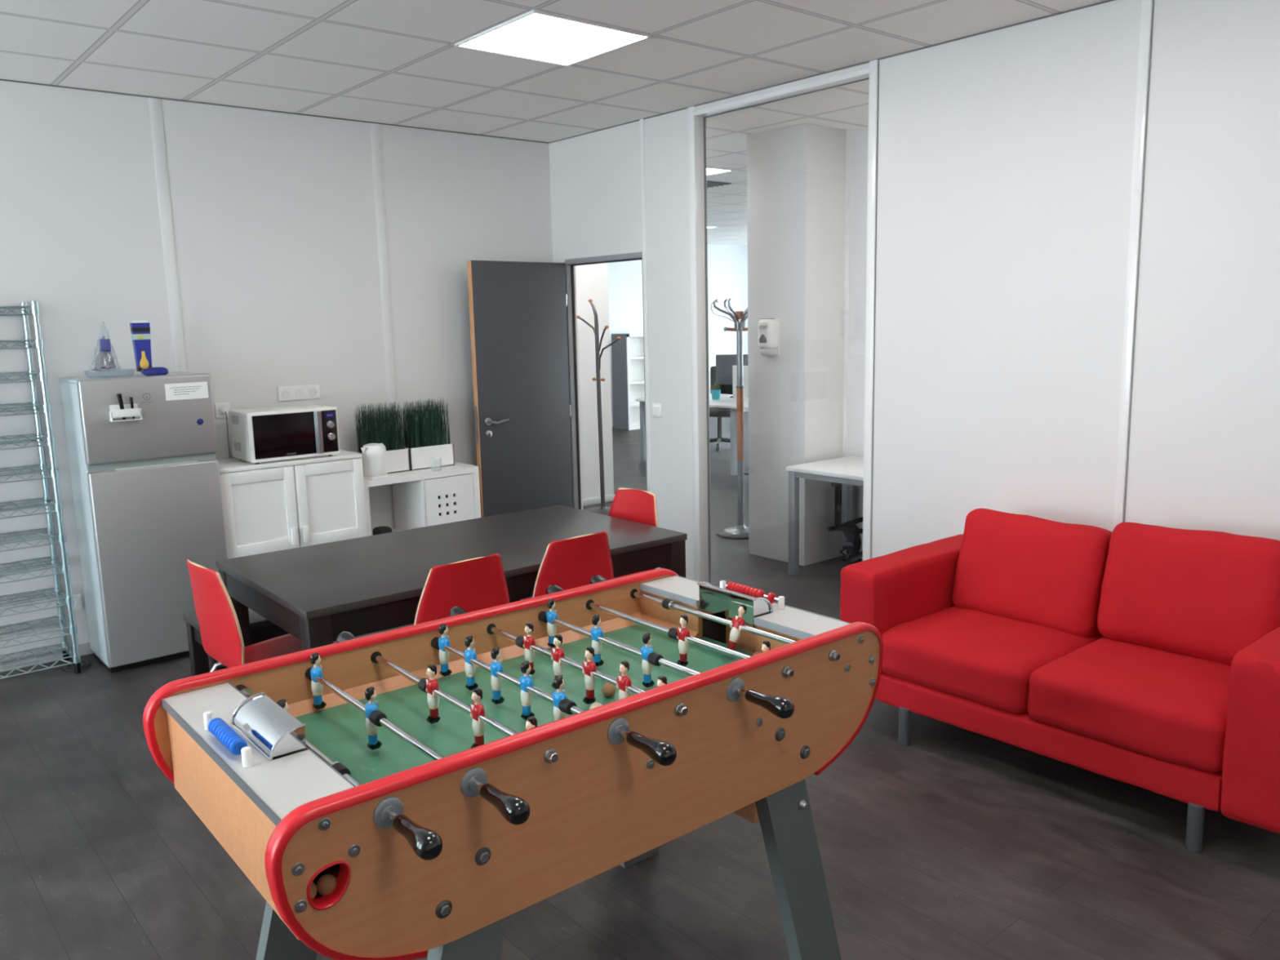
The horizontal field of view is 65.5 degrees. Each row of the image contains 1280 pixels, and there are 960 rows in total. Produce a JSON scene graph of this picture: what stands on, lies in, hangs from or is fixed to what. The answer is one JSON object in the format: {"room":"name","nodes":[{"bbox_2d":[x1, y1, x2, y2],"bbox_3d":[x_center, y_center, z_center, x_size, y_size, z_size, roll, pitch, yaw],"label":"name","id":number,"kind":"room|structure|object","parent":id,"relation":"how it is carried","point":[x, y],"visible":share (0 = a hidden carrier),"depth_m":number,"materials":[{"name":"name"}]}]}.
{"room":"common room","nodes":[
{"label":"common room","id":0,"kind":"room"},
{"bbox_2d":[0,80,553,659],"bbox_3d":[-3.316,-0.443,4.710,7.100,2.849,0.100,-9,12,-40],"label":"wall","id":1,"kind":"structure","parent":0,"point":[273,214],"depth_m":5.49,"materials":[{"name":"white paint"}]},
{"bbox_2d":[0,642,93,672],"bbox_3d":[-3.217,0.934,4.918,6.980,0.060,0.012,-9,12,-40],"label":"baseboard","id":2,"kind":"structure","parent":1,"relation":"attached to","point":[84,649],"depth_m":5.06,"materials":[{"name":"grey"}]},
{"bbox_2d":[62,594,82,612],"bbox_3d":[-2.923,0.634,5.128,0.082,0.082,0.012,-9,12,-40],"label":"wall socket","id":3,"kind":"object","parent":1,"relation":"attached to","point":[77,605],"visible":0.55,"depth_m":5.14,"materials":[{"name":"white plastic"}]},
{"bbox_2d":[73,598,78,607],"bbox_3d":[-2.920,0.635,5.125,0.048,0.048,0.002,-9,12,-40],"label":"outlet","id":4,"kind":"object","parent":3,"relation":"attached to","point":[76,600],"depth_m":5.13,"materials":[{"name":"white plastic"}]},
{"bbox_2d":[148,97,186,372],"bbox_3d":[-2.469,-0.597,5.348,0.060,2.789,0.003,-9,12,-40],"label":"trim","id":5,"kind":"structure","parent":1,"relation":"attached to","point":[155,104],"depth_m":5.23,"materials":[{"name":"white metal"}]},
{"bbox_2d":[214,402,230,418],"bbox_3d":[-2.310,-0.384,5.510,0.082,0.082,0.012,-9,12,-40],"label":"wall socket","id":6,"kind":"object","parent":1,"relation":"attached to","point":[217,406],"visible":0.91,"depth_m":5.50,"materials":[{"name":"white plastic"}]},
{"bbox_2d":[219,407,231,457],"bbox_3d":[-2.290,-0.261,5.510,0.036,0.280,0.040,-9,12,-40],"label":"cord","id":7,"kind":"object","parent":1,"relation":"attached to","point":[223,411],"visible":1,"depth_m":5.49,"materials":[{"name":"white plastic"}]},
{"bbox_2d":[0,79,548,143],"bbox_3d":[-3.276,-1.846,4.474,7.000,0.007,0.004,-9,12,-40],"label":"trim","id":8,"kind":"structure","parent":1,"relation":"attached to","point":[6,80],"depth_m":5.44,"materials":[{"name":"grey metal"}]},
{"bbox_2d":[277,384,319,401],"bbox_3d":[-1.981,-0.507,5.775,0.247,0.082,0.012,-9,12,-40],"label":"wall socket","id":9,"kind":"object","parent":1,"relation":"attached to","point":[300,392],"visible":1,"depth_m":5.77,"materials":[{"name":"white plastic"}]},
{"bbox_2d":[281,389,289,397],"bbox_3d":[-2.038,-0.496,5.721,0.048,0.048,0.002,-9,12,-40],"label":"outlet","id":10,"kind":"object","parent":9,"relation":"attached to","point":[285,393],"depth_m":5.72,"materials":[{"name":"white plastic"}]},
{"bbox_2d":[295,388,303,396],"bbox_3d":[-1.976,-0.506,5.774,0.048,0.048,0.002,-9,12,-40],"label":"outlet","id":11,"kind":"object","parent":9,"relation":"attached to","point":[299,392],"depth_m":5.77,"materials":[{"name":"white plastic"}]},
{"bbox_2d":[309,387,316,395],"bbox_3d":[-1.913,-0.516,5.826,0.048,0.048,0.002,-9,12,-40],"label":"outlet","id":12,"kind":"object","parent":9,"relation":"attached to","point":[313,391],"depth_m":5.83,"materials":[{"name":"white plastic"}]},
{"bbox_2d":[370,123,399,445],"bbox_3d":[-1.540,-0.745,6.126,0.060,2.789,0.003,-9,12,-40],"label":"trim","id":13,"kind":"structure","parent":1,"relation":"attached to","point":[375,128],"depth_m":6.03,"materials":[{"name":"white metal"}]},
{"bbox_2d":[0,0,1106,245],"bbox_3d":[0.920,-2.377,6.817,16.700,0.100,14.800,-9,12,-40],"label":"ceiling","id":14,"kind":"structure","parent":0,"point":[396,62],"depth_m":4.50,"materials":[{"name":"tile"}]},
{"bbox_2d":[454,9,651,66],"bbox_3d":[-0.374,-1.873,4.243,0.600,0.010,0.600,-9,12,-40],"label":"recessed light","id":15,"kind":"object","parent":14,"relation":"in","point":[536,35],"visible":1,"depth_m":4.21,"materials":[{"name":"white paint"}]},
{"bbox_2d":[706,226,717,228],"bbox_3d":[0.621,-3.378,13.337,0.600,0.010,0.600,-9,12,-40],"label":"recessed light","id":16,"kind":"object","parent":14,"relation":"in","point":[708,227],"visible":0.23,"depth_m":13.30,"materials":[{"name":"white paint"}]},
{"bbox_2d":[706,181,732,188],"bbox_3d":[0.413,-2.667,9.013,0.590,0.012,0.590,-9,12,-40],"label":"ceiling vent","id":17,"kind":"object","parent":14,"relation":"in","point":[709,184],"visible":0.22,"depth_m":8.96,"materials":[{"name":"black"}]},
{"bbox_2d":[706,166,733,175],"bbox_3d":[0.346,-2.531,8.179,0.600,0.010,0.600,-9,12,-40],"label":"recessed light","id":18,"kind":"object","parent":14,"relation":"in","point":[710,171],"visible":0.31,"depth_m":8.14,"materials":[{"name":"white paint"}]},
{"bbox_2d":[706,168,728,174],"bbox_3d":[0.346,-2.532,8.178,0.576,0.006,0.576,-9,12,-40],"label":"diffuser","id":19,"kind":"object","parent":18,"relation":"attached to","point":[709,171],"depth_m":8.15,"materials":[{"name":"white plastic"}]},
{"bbox_2d":[575,262,613,499],"bbox_3d":[-0.685,-1.158,8.729,1.000,2.849,0.100,-9,12,-40],"label":"wall","id":20,"kind":"structure","parent":0,"point":[591,280],"depth_m":8.93,"materials":[{"name":"white paint"}]},
{"bbox_2d":[582,493,615,506],"bbox_3d":[-0.613,0.223,8.915,1.012,0.060,0.012,-9,12,-40],"label":"baseboard","id":21,"kind":"structure","parent":20,"relation":"attached to","point":[595,500],"depth_m":9.09,"materials":[{"name":"grey"}]},
{"bbox_2d":[0,411,1279,959],"bbox_3d":[0.986,0.532,7.291,16.700,0.100,14.800,-9,12,-40],"label":"floor","id":22,"kind":"structure","parent":0,"point":[954,842],"depth_m":3.09,"materials":[{"name":"plastic"}]},
{"bbox_2d":[0,300,81,679],"bbox_3d":[-3.224,0.099,4.594,0.924,1.812,0.304,-9,12,-40],"label":"wire shelving","id":23,"kind":"object","parent":22,"relation":"on","point":[38,344],"visible":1,"depth_m":4.82,"materials":[{"name":"silver metal"}]},
{"bbox_2d":[58,660,90,671],"bbox_3d":[-2.833,0.932,4.991,0.140,0.017,0.125,-9,12,-40],"label":"power cable","id":24,"kind":"object","parent":22,"relation":"on","point":[82,663],"visible":0.76,"depth_m":4.97,"materials":[{"name":"grey plastic"}]},
{"bbox_2d":[58,371,227,672],"bbox_3d":[-2.506,0.190,5.088,0.596,1.442,0.452,-9,12,-40],"label":"fridge","id":25,"kind":"object","parent":22,"relation":"on","point":[147,495],"visible":1,"depth_m":4.89,"materials":[{"name":"grey metal"}]},
{"bbox_2d":[90,325,119,372],"bbox_3d":[-2.628,-0.654,4.872,0.130,0.247,0.079,-9,12,-40],"label":"bag","id":26,"kind":"object","parent":25,"relation":"on","point":[104,361],"visible":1,"depth_m":4.86,"materials":[{"name":"clear plastic"}]},
{"bbox_2d":[84,368,136,377],"bbox_3d":[-2.605,-0.525,4.898,0.236,0.033,0.146,-9,12,-40],"label":"plastic tray","id":27,"kind":"object","parent":25,"relation":"on","point":[113,375],"visible":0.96,"depth_m":4.90,"materials":[{"name":"plastic"}]},
{"bbox_2d":[109,403,142,422],"bbox_3d":[-2.449,-0.321,4.737,0.134,0.076,0.045,-9,12,-40],"label":"pen holder","id":28,"kind":"object","parent":25,"relation":"attached to","point":[116,414],"visible":1,"depth_m":4.73,"materials":[{"name":"white plastic"}]},
{"bbox_2d":[116,393,125,419],"bbox_3d":[-2.458,-0.348,4.720,0.020,0.126,0.032,3,10,23],"label":"marker pen","id":29,"kind":"object","parent":28,"relation":"in","point":[119,395],"visible":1,"depth_m":4.71,"materials":[{"name":"black plastic"}]},
{"bbox_2d":[129,396,134,418],"bbox_3d":[-2.423,-0.344,4.751,0.014,0.105,0.019,-3,9,-9],"label":"marker pen","id":30,"kind":"object","parent":28,"relation":"in","point":[131,397],"visible":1,"depth_m":4.74,"materials":[{"name":"black plastic"}]},
{"bbox_2d":[129,320,151,371],"bbox_3d":[-2.494,-0.672,4.985,0.085,0.252,0.047,-9,12,-40],"label":"packet","id":31,"kind":"object","parent":25,"relation":"on","point":[140,330],"visible":0.98,"depth_m":4.97,"materials":[{"name":"blue"}]},
{"bbox_2d":[140,367,166,376],"bbox_3d":[-2.425,-0.537,4.962,0.115,0.044,0.076,-9,12,-40],"label":"sachet","id":32,"kind":"object","parent":25,"relation":"on","point":[146,371],"visible":0.96,"depth_m":4.94,"materials":[{"name":"blue plastic"}]},
{"bbox_2d":[164,382,208,400],"bbox_3d":[-2.243,-0.440,4.926,0.200,0.081,0.001,-9,12,-40],"label":"note","id":33,"kind":"object","parent":25,"relation":"attached to","point":[180,391],"visible":1,"depth_m":4.92,"materials":[{"name":"white paper"}]},
{"bbox_2d":[196,418,203,425],"bbox_3d":[-2.200,-0.291,4.979,0.032,0.032,0.010,-9,12,-40],"label":"magnet","id":34,"kind":"object","parent":25,"relation":"attached to","point":[200,421],"visible":1,"depth_m":4.97,"materials":[{"name":"blue plastic"}]},
{"bbox_2d":[186,559,302,671],"bbox_3d":[-1.371,0.686,3.717,0.492,0.854,0.414,-10,13,-43],"label":"dining chair","id":35,"kind":"object","parent":22,"relation":"on","point":[221,636],"visible":0.48,"depth_m":3.52,"materials":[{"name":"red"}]},
{"bbox_2d":[217,449,367,559],"bbox_3d":[-1.978,0.348,5.573,0.782,0.950,0.435,-9,12,-40],"label":"sideboard","id":36,"kind":"object","parent":22,"relation":"on","point":[277,505],"visible":0.45,"depth_m":5.37,"materials":[{"name":"white wood"}]},
{"bbox_2d":[228,404,339,463],"bbox_3d":[-1.948,-0.263,5.509,0.532,0.274,0.393,-9,12,-38],"label":"microwave","id":37,"kind":"object","parent":36,"relation":"on","point":[264,434],"visible":1,"depth_m":5.36,"materials":[{"name":"white plastic"}]},
{"bbox_2d":[183,599,519,675],"bbox_3d":[-1.212,0.718,4.742,1.690,0.452,0.350,-9,12,-40],"label":"bench","id":38,"kind":"object","parent":22,"relation":"on","point":[261,628],"visible":0.13,"depth_m":4.24,"materials":[{"name":"grey wood"}]},
{"bbox_2d":[363,462,480,536],"bbox_3d":[-1.404,0.330,6.101,0.765,0.790,0.390,-9,12,-40],"label":"shelf unit","id":39,"kind":"object","parent":22,"relation":"on","point":[426,497],"visible":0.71,"depth_m":6.03,"materials":[{"name":"white laminate"}]},
{"bbox_2d":[360,443,388,479],"bbox_3d":[-1.537,-0.112,5.754,0.149,0.199,0.148,-4,10,-16],"label":"kettle","id":40,"kind":"object","parent":39,"relation":"on","point":[374,457],"visible":0.91,"depth_m":5.70,"materials":[{"name":"white plastic"}]},
{"bbox_2d":[351,400,409,473],"bbox_3d":[-1.550,-0.252,5.930,0.298,0.420,0.167,-9,12,-40],"label":"grass planter","id":41,"kind":"object","parent":39,"relation":"on","point":[397,456],"visible":0.8,"depth_m":5.91,"materials":[{"name":"white plant"}]},
{"bbox_2d":[373,525,393,534],"bbox_3d":[-1.533,0.313,5.942,0.092,0.073,0.103,-9,12,-40],"label":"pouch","id":42,"kind":"object","parent":39,"relation":"in","point":[383,529],"visible":0.63,"depth_m":5.91,"materials":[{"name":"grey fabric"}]},
{"bbox_2d":[401,397,454,471],"bbox_3d":[-1.317,-0.289,6.123,0.298,0.420,0.178,-9,12,-40],"label":"grass planter","id":43,"kind":"object","parent":39,"relation":"on","point":[423,444],"visible":0.96,"depth_m":6.09,"materials":[{"name":"white plant"}]},
{"bbox_2d":[215,504,687,650],"bbox_3d":[-0.746,0.645,4.232,1.688,0.740,0.970,-9,12,-39],"label":"dining table","id":44,"kind":"object","parent":22,"relation":"on","point":[316,593],"visible":0.57,"depth_m":3.96,"materials":[{"name":"grey wood"}]},
{"bbox_2d":[413,553,510,625],"bbox_3d":[-0.748,0.673,3.709,0.414,0.854,0.492,-10,12,-41],"label":"dining chair","id":45,"kind":"object","parent":22,"relation":"on","point":[472,584],"visible":0.3,"depth_m":3.47,"materials":[{"name":"red plastic"}]},
{"bbox_2d":[142,568,883,959],"bbox_3d":[-0.226,0.832,2.413,1.557,0.932,1.126,-9,12,-39],"label":"foosball table","id":46,"kind":"object","parent":22,"relation":"on","point":[455,775],"visible":1,"depth_m":2.13,"materials":[{"name":"brown wood"}]},
{"bbox_2d":[164,682,353,819],"bbox_3d":[-0.750,0.512,1.923,0.137,0.014,0.727,-9,12,-39],"label":"shelf","id":47,"kind":"object","parent":46,"relation":"attached to","point":[280,781],"depth_m":1.84,"materials":[{"name":"white plastic"}]},
{"bbox_2d":[230,691,306,760],"bbox_3d":[-0.727,0.499,1.940,0.076,0.100,0.227,-9,12,-40],"label":"hood","id":48,"kind":"object","parent":46,"relation":"attached to","point":[272,734],"depth_m":1.90,"materials":[{"name":"silver metal"}]},
{"bbox_2d":[310,881,316,898],"bbox_3d":[-0.553,0.682,1.650,0.034,0.034,0.034,-9,12,-40],"label":"foosball","id":49,"kind":"object","parent":46,"relation":"in","point":[313,887],"visible":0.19,"depth_m":1.64,"materials":[{"name":"brown plastic"}]},
{"bbox_2d":[316,874,337,895],"bbox_3d":[-0.524,0.678,1.667,0.034,0.034,0.034,-9,12,-40],"label":"foosball","id":50,"kind":"object","parent":46,"relation":"in","point":[326,884],"visible":1,"depth_m":1.66,"materials":[{"name":"brown"}]},
{"bbox_2d":[373,796,403,828],"bbox_3d":[-0.423,0.563,1.680,0.054,0.054,0.009,-9,12,-39],"label":"washer","id":51,"kind":"object","parent":46,"relation":"in","point":[384,807],"depth_m":1.67,"materials":[{"name":"grey paint"}]},
{"bbox_2d":[460,767,487,797],"bbox_3d":[-0.296,0.543,1.784,0.054,0.054,0.009,-9,12,-39],"label":"washer","id":52,"kind":"object","parent":46,"relation":"in","point":[470,777],"depth_m":1.78,"materials":[{"name":"grey paint"}]},
{"bbox_2d":[589,702,602,709],"bbox_3d":[-0.100,0.527,2.282,0.034,0.034,0.034,-9,12,-40],"label":"foosball","id":53,"kind":"object","parent":46,"relation":"on","point":[595,704],"visible":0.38,"depth_m":2.27,"materials":[{"name":"beige"}]},
{"bbox_2d":[601,682,616,697],"bbox_3d":[-0.075,0.507,2.404,0.034,0.034,0.034,-9,12,-40],"label":"foosball","id":54,"kind":"object","parent":46,"relation":"on","point":[608,690],"visible":0.91,"depth_m":2.39,"materials":[{"name":"brown"}]},
{"bbox_2d":[607,717,629,744],"bbox_3d":[-0.042,0.503,1.990,0.054,0.054,0.009,-9,12,-39],"label":"washer","id":55,"kind":"object","parent":46,"relation":"in","point":[616,726],"depth_m":1.98,"materials":[{"name":"grey paint"}]},
{"bbox_2d":[726,677,744,702],"bbox_3d":[0.213,0.464,2.197,0.054,0.054,0.009,-9,12,-39],"label":"washer","id":56,"kind":"object","parent":46,"relation":"in","point":[735,686],"depth_m":2.19,"materials":[{"name":"grey paint"}]},
{"bbox_2d":[697,582,773,628],"bbox_3d":[0.262,0.346,2.744,0.076,0.100,0.227,-9,12,-40],"label":"hood","id":57,"kind":"object","parent":46,"relation":"attached to","point":[713,600],"depth_m":2.78,"materials":[{"name":"silver metal"}]},
{"bbox_2d":[642,575,848,635],"bbox_3d":[0.285,0.351,2.764,0.137,0.014,0.727,-9,12,-39],"label":"shelf","id":58,"kind":"object","parent":46,"relation":"attached to","point":[780,619],"depth_m":2.75,"materials":[{"name":"grey laminate"}]},
{"bbox_2d":[724,584,777,600],"bbox_3d":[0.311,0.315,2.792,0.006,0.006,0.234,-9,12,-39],"label":"counter","id":59,"kind":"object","parent":46,"relation":"on","point":[726,585],"depth_m":2.75,"materials":[{"name":"red plastic"}]},
{"bbox_2d":[532,530,613,597],"bbox_3d":[-0.374,0.609,4.048,0.414,0.854,0.492,-9,12,-41],"label":"dining chair","id":60,"kind":"object","parent":22,"relation":"on","point":[569,563],"visible":0.3,"depth_m":3.81,"materials":[{"name":"red plastic"}]},
{"bbox_2d":[577,299,621,515],"bbox_3d":[-0.342,-0.623,8.547,0.382,1.836,0.472,-2,9,-2],"label":"coat stand","id":61,"kind":"object","parent":22,"relation":"on","point":[604,510],"visible":0.88,"depth_m":8.54,"materials":[{"name":"grey metal"}]},
{"bbox_2d":[611,333,644,430],"bbox_3d":[0.043,-1.533,15.307,0.915,1.440,0.350,-9,12,-40],"label":"bookcase","id":62,"kind":"object","parent":22,"relation":"on","point":[627,353],"visible":0.58,"depth_m":15.08,"materials":[{"name":"white laminate"}]},
{"bbox_2d":[608,487,658,578],"bbox_3d":[-0.177,0.496,4.712,0.492,0.854,0.414,-9,12,-40],"label":"dining chair","id":63,"kind":"object","parent":22,"relation":"on","point":[640,506],"visible":0.22,"depth_m":4.80,"materials":[{"name":"red plastic"}]},
{"bbox_2d":[635,393,748,475],"bbox_3d":[1.298,-0.488,10.897,1.100,0.740,2.850,-9,12,-40],"label":"office desk","id":64,"kind":"object","parent":22,"relation":"on","point":[725,401],"visible":0.23,"depth_m":10.66,"materials":[{"name":"white laminate"}]},
{"bbox_2d":[709,380,720,399],"bbox_3d":[0.860,-1.021,11.246,0.134,0.220,0.165,-2,9,-7],"label":"potted plant","id":65,"kind":"object","parent":64,"relation":"on","point":[715,392],"visible":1,"depth_m":11.22,"materials":[{"name":"teal plant"}]},
{"bbox_2d":[715,354,747,397],"bbox_3d":[1.165,-1.199,11.451,0.580,0.490,0.180,1,10,14],"label":"monitor","id":66,"kind":"object","parent":64,"relation":"on","point":[724,362],"visible":0.23,"depth_m":11.45,"materials":[{"name":"grey plastic"}]},
{"bbox_2d":[732,365,748,399],"bbox_3d":[1.495,-1.023,10.671,0.060,0.380,1.370,-9,12,-40],"label":"screen","id":67,"kind":"object","parent":64,"relation":"on","point":[745,384],"visible":0.21,"depth_m":11.05,"materials":[{"name":"white plastic"}]},
{"bbox_2d":[709,366,733,451],"bbox_3d":[1.014,-0.919,12.676,0.617,1.029,0.631,3,10,26],"label":"office chair","id":68,"kind":"object","parent":22,"relation":"on","point":[719,412],"visible":0.32,"depth_m":12.70,"materials":[{"name":"black plastic"}]},
{"bbox_2d":[713,297,748,539],"bbox_3d":[0.761,-0.467,7.558,0.380,1.796,0.389,-9,12,-40],"label":"coat stand","id":69,"kind":"object","parent":22,"relation":"on","point":[740,531],"visible":0.73,"depth_m":7.53,"materials":[{"name":"grey metal"}]},
{"bbox_2d":[711,301,733,321],"bbox_3d":[0.626,-1.278,7.549,0.008,0.163,0.250,-9,12,-40],"label":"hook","id":70,"kind":"object","parent":69,"relation":"hanging from","point":[716,301],"visible":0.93,"depth_m":7.58,"materials":[{"name":"silver metal"}]},
{"bbox_2d":[786,455,863,575],"bbox_3d":[1.715,0.310,6.042,0.670,0.708,1.600,-9,12,-40],"label":"desk","id":71,"kind":"object","parent":22,"relation":"on","point":[848,470],"visible":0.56,"depth_m":6.42,"materials":[{"name":"white laminate"}]},
{"bbox_2d":[839,524,862,562],"bbox_3d":[1.435,0.418,6.607,0.246,0.266,0.224,-9,12,-40],"label":"cable tangle","id":72,"kind":"object","parent":22,"relation":"on","point":[852,547],"visible":0.8,"depth_m":6.58,"materials":[{"name":"black plastic"}]},
{"bbox_2d":[840,506,1279,853],"bbox_3d":[1.673,0.601,3.732,0.919,0.880,1.636,-9,12,-40],"label":"sofa","id":73,"kind":"object","parent":22,"relation":"on","point":[1146,656],"visible":0.98,"depth_m":3.53,"materials":[{"name":"red fabric"}]},
{"bbox_2d":[880,604,1102,714],"bbox_3d":[1.443,0.670,3.972,0.826,0.220,0.638,-9,12,-40],"label":"seat cushion","id":74,"kind":"object","parent":73,"relation":"on","point":[968,659],"depth_m":3.76,"materials":[{"name":"red fabric"}]},
{"bbox_2d":[953,506,1111,637],"bbox_3d":[1.597,0.372,4.046,0.292,0.465,0.610,-9,12,-40],"label":"cushion","id":75,"kind":"object","parent":73,"relation":"on","point":[1049,575],"depth_m":3.93,"materials":[{"name":"red fabric"}]},
{"bbox_2d":[1027,636,1231,774],"bbox_3d":[1.855,0.736,3.491,0.838,0.228,0.642,-9,12,-40],"label":"seat cushion","id":76,"kind":"object","parent":73,"relation":"on","point":[1157,708],"depth_m":3.27,"materials":[{"name":"red fabric"}]},
{"bbox_2d":[1096,520,1279,664],"bbox_3d":[1.992,0.408,3.579,0.291,0.465,0.610,-9,12,-40],"label":"cushion","id":77,"kind":"object","parent":73,"relation":"on","point":[1184,593],"depth_m":3.50,"materials":[{"name":"red fabric"}]},
{"bbox_2d":[607,244,748,426],"bbox_3d":[-1.082,-2.152,14.881,9.520,2.849,0.100,-9,12,-40],"label":"wall","id":78,"kind":"structure","parent":0,"point":[727,264],"depth_m":16.68,"materials":[{"name":"white paint"}]},
{"bbox_2d":[746,123,846,565],"bbox_3d":[1.058,-0.879,6.772,0.400,2.849,0.510,-9,12,-40],"label":"column","id":79,"kind":"structure","parent":0,"point":[796,175],"depth_m":6.59,"materials":[{"name":"white paint"}]},
{"bbox_2d":[758,318,779,355],"bbox_3d":[0.852,-0.948,6.612,0.108,0.246,0.128,-9,12,-40],"label":"soap dispenser","id":80,"kind":"object","parent":79,"relation":"attached to","point":[768,328],"visible":1,"depth_m":6.57,"materials":[{"name":"white plastic"}]},
{"bbox_2d":[845,126,868,558],"bbox_3d":[2.920,-0.640,5.045,0.095,2.849,4.560,-9,12,-40],"label":"wall","id":81,"kind":"structure","parent":0,"point":[859,138],"depth_m":6.62,"materials":[{"name":"white paint"}]},
{"bbox_2d":[841,129,850,555],"bbox_3d":[1.371,-0.881,6.743,0.040,2.849,0.060,-9,12,-40],"label":"trim","id":82,"kind":"structure","parent":81,"relation":"attached to","point":[847,131],"depth_m":6.68,"materials":[{"name":"white paint"}]},
{"bbox_2d":[548,0,1279,580],"bbox_3d":[2.075,-0.435,3.909,0.080,2.849,8.300,-9,12,-40],"label":"wall","id":83,"kind":"structure","parent":0,"point":[1005,156],"depth_m":4.19,"materials":[{"name":"white paint"}]},
{"bbox_2d":[466,260,573,517],"bbox_3d":[-0.744,-0.404,6.581,0.100,2.037,0.794,8,13,44],"label":"door","id":84,"kind":"structure","parent":83,"relation":"in","point":[517,310],"depth_m":6.53,"materials":[{"name":"grey wood"}]},
{"bbox_2d":[564,251,647,509],"bbox_3d":[-0.200,-0.428,6.605,0.066,2.070,0.840,-9,12,-40],"label":"door frame","id":85,"kind":"structure","parent":83,"relation":"attached to","point":[568,262],"depth_m":6.82,"materials":[{"name":"grey metal"}]},
{"bbox_2d":[639,118,651,492],"bbox_3d":[0.041,-0.764,6.207,0.006,2.849,0.036,-9,12,-40],"label":"trim","id":86,"kind":"structure","parent":83,"relation":"attached to","point":[641,121],"depth_m":6.15,"materials":[{"name":"white paint"}]},
{"bbox_2d":[652,403,662,417],"bbox_3d":[0.104,-0.433,6.188,0.015,0.082,0.082,-9,12,-40],"label":"light switch","id":87,"kind":"object","parent":83,"relation":"attached to","point":[656,408],"visible":1,"depth_m":6.18,"materials":[{"name":"white plastic"}]},
{"bbox_2d":[687,106,711,582],"bbox_3d":[0.356,-0.722,5.910,0.098,2.847,0.053,-9,12,-40],"label":"trim","id":88,"kind":"structure","parent":83,"relation":"attached to","point":[695,124],"depth_m":5.87,"materials":[{"name":"white paint"}]},
{"bbox_2d":[693,67,869,117],"bbox_3d":[0.734,-2.018,5.214,0.098,0.028,1.212,-9,12,-40],"label":"trim","id":89,"kind":"structure","parent":83,"relation":"attached to","point":[863,73],"depth_m":5.14,"materials":[{"name":"white paint"}]},
{"bbox_2d":[548,0,1115,143],"bbox_3d":[2.043,-1.827,3.616,0.004,0.007,8.200,-9,12,-40],"label":"trim","id":90,"kind":"structure","parent":83,"relation":"attached to","point":[1107,1],"depth_m":4.74,"materials":[{"name":"grey metal"}]},
{"bbox_2d":[862,57,879,560],"bbox_3d":[1.171,-0.586,4.964,0.098,2.847,0.048,-9,12,-40],"label":"trim","id":91,"kind":"structure","parent":83,"relation":"attached to","point":[873,92],"depth_m":4.88,"materials":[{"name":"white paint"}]},
{"bbox_2d":[1112,0,1154,528],"bbox_3d":[1.949,-0.475,3.984,0.006,2.789,0.040,-9,12,-40],"label":"trim","id":92,"kind":"structure","parent":83,"relation":"attached to","point":[1147,5],"depth_m":3.92,"materials":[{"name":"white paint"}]},
{"bbox_3d":[0.790,-0.647,5.459,0.012,2.757,1.204,-9,12,-40],"label":"window","id":93,"kind":"structure","parent":0,"visible":0},
{"bbox_2d":[703,77,869,620],"bbox_3d":[0.790,-0.647,5.459,0.016,2.765,1.206,-9,12,-40],"label":"window frame","id":94,"kind":"structure","parent":93,"relation":"attached to","point":[704,117],"depth_m":5.84,"materials":[{"name":"grey metal"}]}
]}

